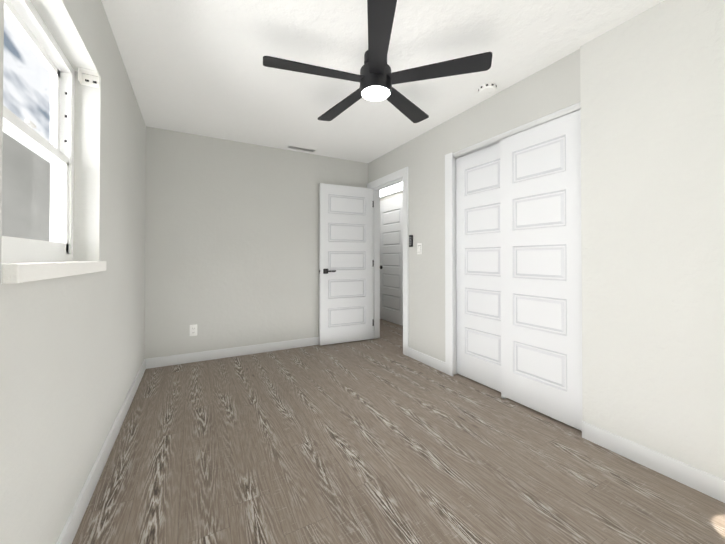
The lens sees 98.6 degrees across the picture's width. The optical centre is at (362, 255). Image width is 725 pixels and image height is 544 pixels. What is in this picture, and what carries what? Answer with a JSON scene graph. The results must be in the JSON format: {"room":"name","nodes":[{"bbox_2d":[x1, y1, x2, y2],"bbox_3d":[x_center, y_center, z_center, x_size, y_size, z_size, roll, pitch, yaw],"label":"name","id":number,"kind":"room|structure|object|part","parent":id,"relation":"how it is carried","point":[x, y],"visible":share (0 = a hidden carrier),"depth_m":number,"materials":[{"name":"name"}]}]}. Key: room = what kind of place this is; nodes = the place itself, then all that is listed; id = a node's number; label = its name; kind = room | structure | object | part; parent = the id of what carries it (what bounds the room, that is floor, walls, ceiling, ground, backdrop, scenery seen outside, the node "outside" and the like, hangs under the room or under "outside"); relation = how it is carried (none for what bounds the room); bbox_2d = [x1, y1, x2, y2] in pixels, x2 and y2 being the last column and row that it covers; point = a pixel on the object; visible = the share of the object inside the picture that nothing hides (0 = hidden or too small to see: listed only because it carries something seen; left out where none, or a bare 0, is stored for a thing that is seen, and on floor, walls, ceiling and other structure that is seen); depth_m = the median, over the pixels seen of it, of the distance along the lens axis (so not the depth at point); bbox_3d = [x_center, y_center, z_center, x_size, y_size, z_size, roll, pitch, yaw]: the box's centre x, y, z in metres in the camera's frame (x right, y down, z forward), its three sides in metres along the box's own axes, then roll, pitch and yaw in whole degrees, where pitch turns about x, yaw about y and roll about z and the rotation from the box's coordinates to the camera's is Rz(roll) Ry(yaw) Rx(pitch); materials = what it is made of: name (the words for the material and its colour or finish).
{"room":"empty bedroom","nodes":[
{"label":"empty bedroom","id":0,"kind":"room"},
{"bbox_2d":[0,0,145,543],"bbox_3d":[-1.184,-0.100,1.119,0.176,2.420,4.680,0,-1,-29],"label":"wall","id":1,"kind":"structure","parent":0,"point":[72,353],"depth_m":1.38,"materials":[{"name":"beige paint"}]},
{"bbox_2d":[1,0,74,262],"bbox_3d":[-1.235,-0.445,1.117,0.079,0.940,0.920,0,-1,-29],"label":"window","id":2,"kind":"structure","parent":1,"relation":"in","point":[56,152],"depth_m":1.35,"materials":[{"name":"white plastic"}]},
{"bbox_2d":[1,261,105,283],"bbox_3d":[-1.180,0.050,1.143,0.206,0.049,0.919,0,-1,-29],"label":"window sill","id":3,"kind":"structure","parent":1,"relation":"attached to","point":[17,273],"depth_m":0.93,"materials":[{"name":"paint"}]},
{"bbox_2d":[78,67,98,87],"bbox_3d":[-1.359,-0.881,1.549,0.070,0.060,0.050,0,-1,-29],"label":"bracket","id":4,"kind":"object","parent":1,"relation":"attached to","point":[88,80],"visible":1,"depth_m":1.56,"materials":[{"name":"paint"}]},
{"bbox_2d":[56,358,147,543],"bbox_3d":[-1.101,1.062,1.154,0.013,0.098,4.440,0,-1,-29],"label":"baseboard","id":5,"kind":"structure","parent":1,"relation":"attached to","point":[69,531],"depth_m":1.51,"materials":[{"name":"white wood"}]},
{"bbox_2d":[145,126,367,358],"bbox_3d":[-1.075,-0.075,3.774,2.555,2.420,0.120,0,-1,-29],"label":"wall","id":6,"kind":"structure","parent":0,"point":[232,238],"depth_m":3.49,"materials":[{"name":"beige paint"}]},
{"bbox_2d":[190,324,196,335],"bbox_3d":[-1.791,0.795,3.303,0.072,0.118,0.009,0,-1,-29],"label":"duplex electrical outlet","id":7,"kind":"object","parent":6,"relation":"attached to","point":[193,330],"visible":1,"depth_m":3.30,"materials":[{"name":"white plastic"}]},
{"bbox_2d":[148,337,318,368],"bbox_3d":[-1.030,1.085,3.713,2.525,0.098,0.013,0,-1,-29],"label":"baseboard","id":8,"kind":"structure","parent":6,"relation":"attached to","point":[155,362],"depth_m":3.46,"materials":[{"name":"white wood"}]},
{"bbox_2d":[101,0,663,162],"bbox_3d":[-0.040,-1.336,2.659,3.795,0.080,6.270,0,-1,-29],"label":"ceiling","id":9,"kind":"structure","parent":0,"point":[196,67],"depth_m":2.03,"materials":[{"name":"paint"}]},
{"bbox_2d":[286,145,316,152],"bbox_3d":[-0.734,-1.282,3.760,0.360,0.007,0.115,0,-1,-29],"label":"ceiling vent","id":10,"kind":"object","parent":9,"relation":"in","point":[301,148],"visible":1,"depth_m":3.75,"materials":[{"name":"white plastic"}]},
{"bbox_2d":[263,0,491,122],"bbox_3d":[0.052,-1.171,2.048,1.349,0.261,1.336,0,-1,-29],"label":"ceiling fan","id":11,"kind":"object","parent":9,"relation":"hanging from","point":[376,78],"visible":1,"depth_m":1.91,"materials":[{"name":"black metal"}]},
{"bbox_2d":[478,82,496,95],"bbox_3d":[0.963,-1.276,2.401,0.134,0.044,0.132,0,-1,-29],"label":"smoke detector","id":12,"kind":"object","parent":9,"relation":"attached to","point":[488,88],"visible":1,"depth_m":2.37,"materials":[{"name":"white plastic"}]},
{"bbox_2d":[380,191,402,200],"bbox_3d":[0.531,-0.067,4.658,0.870,2.420,3.282,0,-1,-29],"label":"wall","id":13,"kind":"structure","parent":0,"point":[392,195],"depth_m":5.37,"materials":[{"name":"beige paint"}]},
{"bbox_2d":[380,200,402,325],"bbox_3d":[0.477,0.124,5.312,0.089,2.030,0.760,0,-1,-29],"label":"hall door","id":14,"kind":"structure","parent":13,"relation":"in","point":[391,262],"depth_m":5.30,"materials":[{"name":"white wood"}]},
{"bbox_2d":[380,194,402,205],"bbox_3d":[0.512,0.082,5.331,0.018,2.135,0.950,0,-1,-29],"label":"door frame","id":15,"kind":"structure","parent":13,"relation":"attached to","point":[392,200],"depth_m":5.33,"materials":[{"name":"white"}]},
{"bbox_2d":[380,182,402,197],"bbox_3d":[0.480,-1.155,5.399,0.020,0.220,1.130,0,-1,-29],"label":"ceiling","id":16,"kind":"structure","parent":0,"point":[391,190],"depth_m":5.37,"materials":[{"name":"white paint"}]},
{"bbox_2d":[72,319,724,543],"bbox_3d":[-0.040,1.154,2.636,3.795,0.060,6.270,0,-1,-29],"label":"floor","id":17,"kind":"structure","parent":0,"point":[383,439],"depth_m":1.64,"materials":[{"name":"brown wood"}]},
{"bbox_2d":[368,0,724,479],"bbox_3d":[0.772,-0.081,3.157,0.142,2.420,6.150,0,-1,-29],"label":"wall","id":18,"kind":"structure","parent":0,"point":[652,91],"depth_m":1.68,"materials":[{"name":"beige paint"}]},
{"bbox_2d":[319,183,372,345],"bbox_3d":[-0.203,0.112,4.069,0.734,2.030,0.143,0,-1,-26],"label":"bedroom door","id":19,"kind":"structure","parent":18,"relation":"in","point":[346,271],"depth_m":4.04,"materials":[{"name":"white wood"}]},
{"bbox_3d":[-0.413,0.201,3.918,0.150,0.064,0.054,0,-1,-26],"label":"handle","id":20,"kind":"part","parent":19,"relation":"part of","materials":[{"name":"black metal"}]},
{"bbox_2d":[367,167,408,355],"bbox_3d":[0.351,0.070,3.951,0.152,2.133,0.926,0,-1,-29],"label":"door frame","id":21,"kind":"structure","parent":18,"relation":"attached to","point":[391,179],"depth_m":3.93,"materials":[{"name":"white wood"}]},
{"bbox_2d":[409,235,412,246],"bbox_3d":[0.537,-0.158,3.463,0.021,0.132,0.052,0,-1,-29],"label":"switch panel","id":22,"kind":"object","parent":18,"relation":"attached to","point":[410,240],"visible":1,"depth_m":3.45,"materials":[{"name":"black plastic"}]},
{"bbox_2d":[417,243,421,253],"bbox_3d":[0.610,-0.069,3.342,0.009,0.118,0.072,0,-1,-29],"label":"rocker light switch","id":23,"kind":"object","parent":18,"relation":"attached to","point":[419,248],"visible":1,"depth_m":3.34,"materials":[{"name":"white plastic"}]},
{"bbox_2d":[408,347,444,372],"bbox_3d":[0.657,1.081,3.242,0.013,0.098,0.592,0,-1,-29],"label":"baseboard","id":24,"kind":"structure","parent":18,"relation":"attached to","point":[428,360],"depth_m":3.21,"materials":[{"name":"white wood"}]},
{"bbox_2d":[456,143,500,391],"bbox_3d":[1.049,0.097,2.706,0.035,2.030,0.602,0,-1,-29],"label":"closet door","id":25,"kind":"structure","parent":18,"relation":"in","point":[478,289],"depth_m":2.73,"materials":[{"name":"white wood"}]},
{"bbox_2d":[445,102,580,398],"bbox_3d":[1.136,0.078,2.492,0.136,2.089,1.194,0,-1,-29],"label":"trim","id":26,"kind":"structure","parent":18,"relation":"attached to","point":[450,263],"depth_m":2.93,"materials":[{"name":"white painted wood"}]},
{"bbox_2d":[500,109,582,430],"bbox_3d":[1.259,0.092,2.225,0.035,2.030,0.602,0,-1,-29],"label":"closet door","id":27,"kind":"structure","parent":18,"relation":"in","point":[541,276],"depth_m":2.18,"materials":[{"name":"white wood"}]},
{"bbox_2d":[582,421,724,502],"bbox_3d":[1.763,1.062,1.163,0.013,0.098,1.718,0,-1,-29],"label":"baseboard","id":28,"kind":"structure","parent":18,"relation":"attached to","point":[708,484],"depth_m":1.60,"materials":[{"name":"white wood"}]},
{"label":"outside","id":29,"kind":"structure","parent":0,"visible":0},
{"bbox_2d":[2,14,49,240],"bbox_3d":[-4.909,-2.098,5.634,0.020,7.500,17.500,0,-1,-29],"label":"window glass","id":30,"kind":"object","parent":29,"point":[12,160],"depth_m":3.40,"materials":[{"name":"clear glass"}]}
]}

